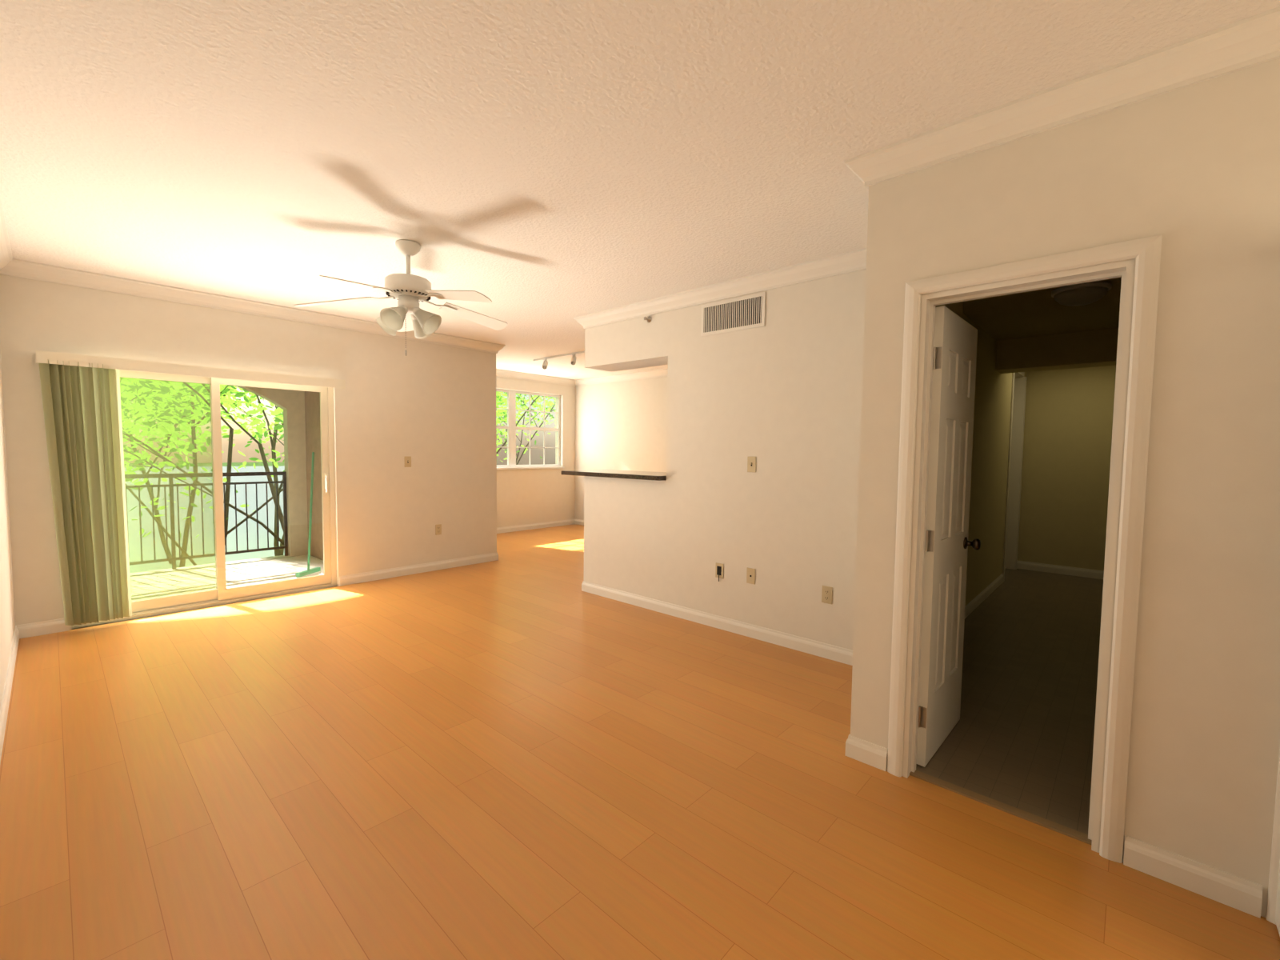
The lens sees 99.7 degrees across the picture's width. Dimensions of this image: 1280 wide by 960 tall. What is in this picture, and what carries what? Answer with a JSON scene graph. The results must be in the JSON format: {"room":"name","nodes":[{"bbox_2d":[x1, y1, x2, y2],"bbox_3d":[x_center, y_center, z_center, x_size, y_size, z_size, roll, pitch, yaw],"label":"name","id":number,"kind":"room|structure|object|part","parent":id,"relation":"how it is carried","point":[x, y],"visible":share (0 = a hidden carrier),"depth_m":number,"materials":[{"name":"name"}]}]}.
{"room":"empty living room","nodes":[
{"label":"empty living room","id":0,"kind":"room"},
{"bbox_2d":[71,554,338,629],"bbox_3d":[-4.526,1.117,5.482,2.000,0.148,2.940,4,4,42],"label":"floor","id":1,"kind":"structure","parent":0,"point":[151,584],"depth_m":5.75,"materials":[{"name":"beige concrete"}]},
{"bbox_2d":[124,471,287,569],"bbox_3d":[-5.240,0.465,6.052,0.032,1.074,2.212,4,4,42],"label":"balcony railing","id":2,"kind":"object","parent":1,"relation":"on","point":[170,476],"visible":0.68,"depth_m":6.20,"materials":[{"name":"black metal"}]},
{"bbox_2d":[295,452,321,578],"bbox_3d":[-3.481,0.375,5.684,0.112,1.333,0.410,0,3,-4],"label":"broom","id":3,"kind":"object","parent":1,"relation":"on","point":[314,571],"visible":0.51,"depth_m":5.73,"materials":[{"name":"green"}]},
{"bbox_2d":[0,274,496,708],"bbox_3d":[-0.879,-0.116,3.098,10.120,2.640,4.030,4,4,42],"label":"wall","id":4,"kind":"structure","parent":0,"point":[434,405],"depth_m":5.25,"materials":[{"name":"white paint"}]},
{"bbox_2d":[35,350,345,626],"bbox_3d":[-3.577,0.051,4.579,0.119,1.980,2.000,4,4,42],"label":"vertical blinds","id":5,"kind":"object","parent":4,"relation":"attached to","point":[81,394],"visible":1,"depth_m":4.01,"materials":[{"name":"beige"}]},
{"bbox_2d":[71,369,336,627],"bbox_3d":[-3.665,0.073,4.694,0.146,2.020,1.830,4,4,42],"label":"door frame","id":6,"kind":"structure","parent":4,"relation":"attached to","point":[221,594],"depth_m":4.74,"materials":[{"name":"white painted metal"},{"name":"clear glass"}]},
{"bbox_2d":[404,456,411,467],"bbox_3d":[-2.499,-0.196,5.819,0.015,0.116,0.072,4,4,42],"label":"light switch","id":7,"kind":"object","parent":4,"relation":"attached to","point":[407,458],"visible":1,"depth_m":5.82,"materials":[{"name":"beige plastic"}]},
{"bbox_2d":[435,524,441,535],"bbox_3d":[-2.281,0.561,6.115,0.008,0.116,0.072,4,4,42],"label":"wall outlet","id":8,"kind":"object","parent":4,"relation":"attached to","point":[438,527],"visible":1,"depth_m":6.11,"materials":[{"name":"beige plastic"}]},
{"bbox_2d":[0,519,1262,918],"bbox_3d":[0.132,1.107,4.230,9.800,0.096,6.740,4,4,42],"label":"baseboard","id":9,"kind":"structure","parent":4,"relation":"attached to","point":[1230,890],"depth_m":3.52,"materials":[{"name":"beige wood"}]},
{"bbox_2d":[0,6,1279,386],"bbox_3d":[0.161,-1.429,4.088,9.800,0.104,6.740,4,4,42],"label":"crown molding","id":10,"kind":"structure","parent":4,"relation":"attached to","point":[1254,40],"depth_m":2.16,"materials":[{"name":"beige wood"}]},
{"bbox_2d":[235,385,307,556],"bbox_3d":[-5.191,-0.140,6.034,0.160,2.580,2.540,4,4,42],"label":"exterior wall","id":11,"kind":"structure","parent":0,"point":[292,402],"depth_m":6.83,"materials":[{"name":"beige paint"}]},
{"bbox_2d":[304,391,323,560],"bbox_3d":[-4.143,-0.225,5.811,2.000,2.800,4.030,4,4,42],"label":"wall","id":12,"kind":"structure","parent":0,"point":[312,399],"depth_m":6.71,"materials":[{"name":"beige paint"}]},
{"bbox_2d":[496,376,667,527],"bbox_3d":[0.208,-0.311,6.829,6.680,2.640,2.950,4,4,42],"label":"wall","id":13,"kind":"structure","parent":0,"point":[620,426],"depth_m":9.26,"materials":[{"name":"white paint"}]},
{"bbox_2d":[496,388,564,469],"bbox_3d":[-2.115,-0.834,8.979,0.140,1.310,2.100,4,4,42],"label":"window","id":14,"kind":"structure","parent":13,"relation":"in","point":[511,427],"depth_m":9.11,"materials":[{"name":"white wood"}]},
{"bbox_2d":[0,524,1279,959],"bbox_3d":[0.101,1.203,4.262,10.120,0.100,6.980,4,4,42],"label":"floor","id":15,"kind":"structure","parent":0,"point":[504,758],"depth_m":2.08,"materials":[{"name":"laminate"}]},
{"bbox_2d":[909,770,1091,844],"bbox_3d":[1.401,1.282,2.143,0.604,0.008,0.045,4,4,42],"label":"threshold","id":16,"kind":"object","parent":15,"relation":"on","point":[1074,834],"depth_m":2.11,"materials":[{"name":"brown wood"}]},
{"bbox_2d":[0,0,1279,379],"bbox_3d":[0.133,-1.533,4.109,10.120,0.100,6.980,4,4,42],"label":"ceiling","id":17,"kind":"structure","parent":0,"point":[555,162],"depth_m":2.12,"materials":[{"name":"white paint"}]},
{"bbox_2d":[293,239,507,355],"bbox_3d":[-1.401,-1.114,3.370,1.264,0.690,1.242,4,4,42],"label":"ceiling fan","id":18,"kind":"object","parent":17,"relation":"attached to","point":[410,290],"visible":1,"depth_m":3.29,"materials":[{"name":"white metal"}]},
{"bbox_2d":[533,350,584,369],"bbox_3d":[-1.054,-1.587,7.200,1.200,0.163,0.114,4,4,42],"label":"track spotlight","id":19,"kind":"object","parent":17,"relation":"attached to","point":[574,358],"visible":0.98,"depth_m":7.19,"materials":[{"name":"white metal"}]},
{"bbox_2d":[584,268,866,650],"bbox_3d":[0.701,-0.167,4.343,3.030,2.640,0.360,4,4,42],"label":"wall","id":20,"kind":"structure","parent":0,"point":[785,393],"depth_m":3.99,"materials":[{"name":"white paint"}]},
{"bbox_2d":[561,469,666,480],"bbox_3d":[-0.097,-0.054,5.150,1.276,0.040,0.635,4,4,42],"label":"countertop","id":21,"kind":"structure","parent":20,"relation":"attached to","point":[630,474],"depth_m":4.96,"materials":[{"name":"stone"}]},
{"bbox_2d":[644,316,651,322],"bbox_3d":[0.062,-1.370,4.592,0.052,0.052,0.054,4,4,42],"label":"sprinkler head","id":22,"kind":"object","parent":20,"relation":"attached to","point":[649,318],"visible":1,"depth_m":4.59},
{"bbox_2d":[715,562,723,581],"bbox_3d":[0.617,0.720,4.207,0.072,0.143,0.011,4,4,42],"label":"outlet","id":23,"kind":"object","parent":20,"relation":"attached to","point":[718,566],"visible":1,"depth_m":4.21,"materials":[{"name":"beige plastic"}]},
{"bbox_2d":[700,292,765,335],"bbox_3d":[0.689,-1.238,4.056,0.560,0.240,0.008,4,4,42],"label":"air vent","id":24,"kind":"object","parent":20,"relation":"in","point":[745,312],"visible":1,"depth_m":4.04,"materials":[{"name":"beige metal"}]},
{"bbox_2d":[746,567,755,583],"bbox_3d":[0.825,0.714,4.020,0.072,0.116,0.006,4,4,42],"label":"outlet","id":25,"kind":"object","parent":20,"relation":"attached to","point":[750,573],"visible":1,"depth_m":4.02,"materials":[{"name":"beige plastic"}]},
{"bbox_2d":[747,456,755,472],"bbox_3d":[0.821,-0.115,3.980,0.072,0.116,0.015,4,4,42],"label":"light switch","id":26,"kind":"object","parent":20,"relation":"attached to","point":[750,459],"visible":1,"depth_m":3.98,"materials":[{"name":"beige plastic"}]},
{"bbox_2d":[821,585,832,603],"bbox_3d":[1.256,0.771,3.627,0.072,0.116,0.008,4,4,42],"label":"outlet","id":27,"kind":"object","parent":20,"relation":"attached to","point":[826,591],"visible":1,"depth_m":3.62,"materials":[{"name":"beige plastic"}]},
{"bbox_2d":[916,568,1103,834],"bbox_3d":[3.128,1.194,4.311,1.520,0.024,5.540,4,4,42],"label":"floor","id":28,"kind":"structure","parent":0,"point":[1022,738],"depth_m":3.05,"materials":[{"name":"beige carpet"}]},
{"bbox_2d":[935,301,1118,606],"bbox_3d":[3.278,-0.127,4.162,1.220,2.640,5.470,4,4,42],"label":"wall","id":29,"kind":"structure","parent":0,"point":[1070,382],"depth_m":6.02,"materials":[{"name":"beige paint"}]},
{"bbox_2d":[1002,372,1027,581],"bbox_3d":[4.215,-0.058,6.177,0.136,2.300,0.940,4,4,42],"label":"trim","id":30,"kind":"structure","parent":29,"relation":"attached to","point":[1018,392],"depth_m":6.43,"materials":[{"name":"beige wood"}]},
{"bbox_2d":[964,560,1103,618],"bbox_3d":[3.179,1.139,4.229,1.100,0.096,5.350,4,4,42],"label":"baseboard","id":31,"kind":"structure","parent":29,"relation":"attached to","point":[978,599],"depth_m":6.12,"materials":[{"name":"beige wood"}]},
{"bbox_2d":[962,276,1121,340],"bbox_3d":[3.208,-1.345,4.091,1.100,0.200,5.350,4,4,42],"label":"ceiling","id":32,"kind":"structure","parent":0,"point":[1034,313],"depth_m":4.07,"materials":[{"name":"white paint"}]},
{"bbox_2d":[1051,281,1111,306],"bbox_3d":[2.793,-1.163,3.427,0.300,0.101,0.300,4,4,42],"label":"recessed light","id":33,"kind":"object","parent":32,"relation":"in","point":[1086,293],"visible":0.99,"depth_m":3.35,"materials":[{"name":"white glass"}]},
{"bbox_2d":[850,57,1279,917],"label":"wall","id":34,"kind":"structure","parent":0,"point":[1197,166],"depth_m":1.72,"materials":[{"name":"white paint"}]},
{"bbox_2d":[887,234,1162,863],"bbox_3d":[1.418,0.241,2.090,0.766,2.093,0.158,4,4,42],"label":"trim","id":35,"kind":"structure","parent":34,"relation":"attached to","point":[1146,251],"depth_m":1.87,"materials":[{"name":"white wood"}]},
{"bbox_2d":[916,305,980,767],"bbox_3d":[1.452,0.255,2.542,0.169,1.995,0.610,4,4,43],"label":"hall door","id":36,"kind":"structure","parent":35,"relation":"in","point":[955,340],"depth_m":2.46,"materials":[{"name":"white wood"}]},
{"bbox_3d":[1.617,0.315,2.720,0.169,0.060,0.060,4,4,43],"label":"knob","id":37,"kind":"part","parent":36,"relation":"part of","materials":[{"name":"brown metal"}]},
{"bbox_2d":[1265,746,1279,924],"bbox_3d":[2.264,0.299,1.224,1.006,2.093,0.019,4,4,42],"label":"trim","id":38,"kind":"structure","parent":34,"relation":"attached to","point":[1275,848],"depth_m":1.60,"materials":[{"name":"beige wood"}]},
{"bbox_2d":[1274,860,1279,935],"bbox_3d":[1.765,0.325,1.380,0.032,1.988,0.456,4,4,42],"label":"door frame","id":39,"kind":"structure","parent":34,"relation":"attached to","point":[1277,919],"depth_m":1.58,"materials":[{"name":"beige wood"}]},
{"label":"outside","id":40,"kind":"structure","parent":0,"visible":0},
{"bbox_2d":[124,462,284,467],"bbox_3d":[-68.881,0.374,63.074,170.000,0.440,140.000,4,4,42],"label":"lawn","id":41,"kind":"structure","parent":40,"point":[224,464],"depth_m":127.67,"materials":[{"name":"green plant"}]},
{"bbox_2d":[120,377,555,567],"bbox_3d":[-11.755,-4.617,14.753,27.255,16.720,24.481,-1,4,-31],"label":"tree","id":42,"kind":"object","parent":41,"relation":"on","point":[170,402],"visible":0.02,"depth_m":10.12,"materials":[{"name":"green plant"}]},
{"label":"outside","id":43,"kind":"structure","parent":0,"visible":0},
{"bbox_2d":[124,466,284,572],"bbox_3d":[-55.156,0.329,61.359,116.560,0.001,122.827,4,4,42],"label":"pond","id":44,"kind":"structure","parent":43,"point":[134,526],"depth_m":31.42,"materials":[{"name":"green"}]}
]}

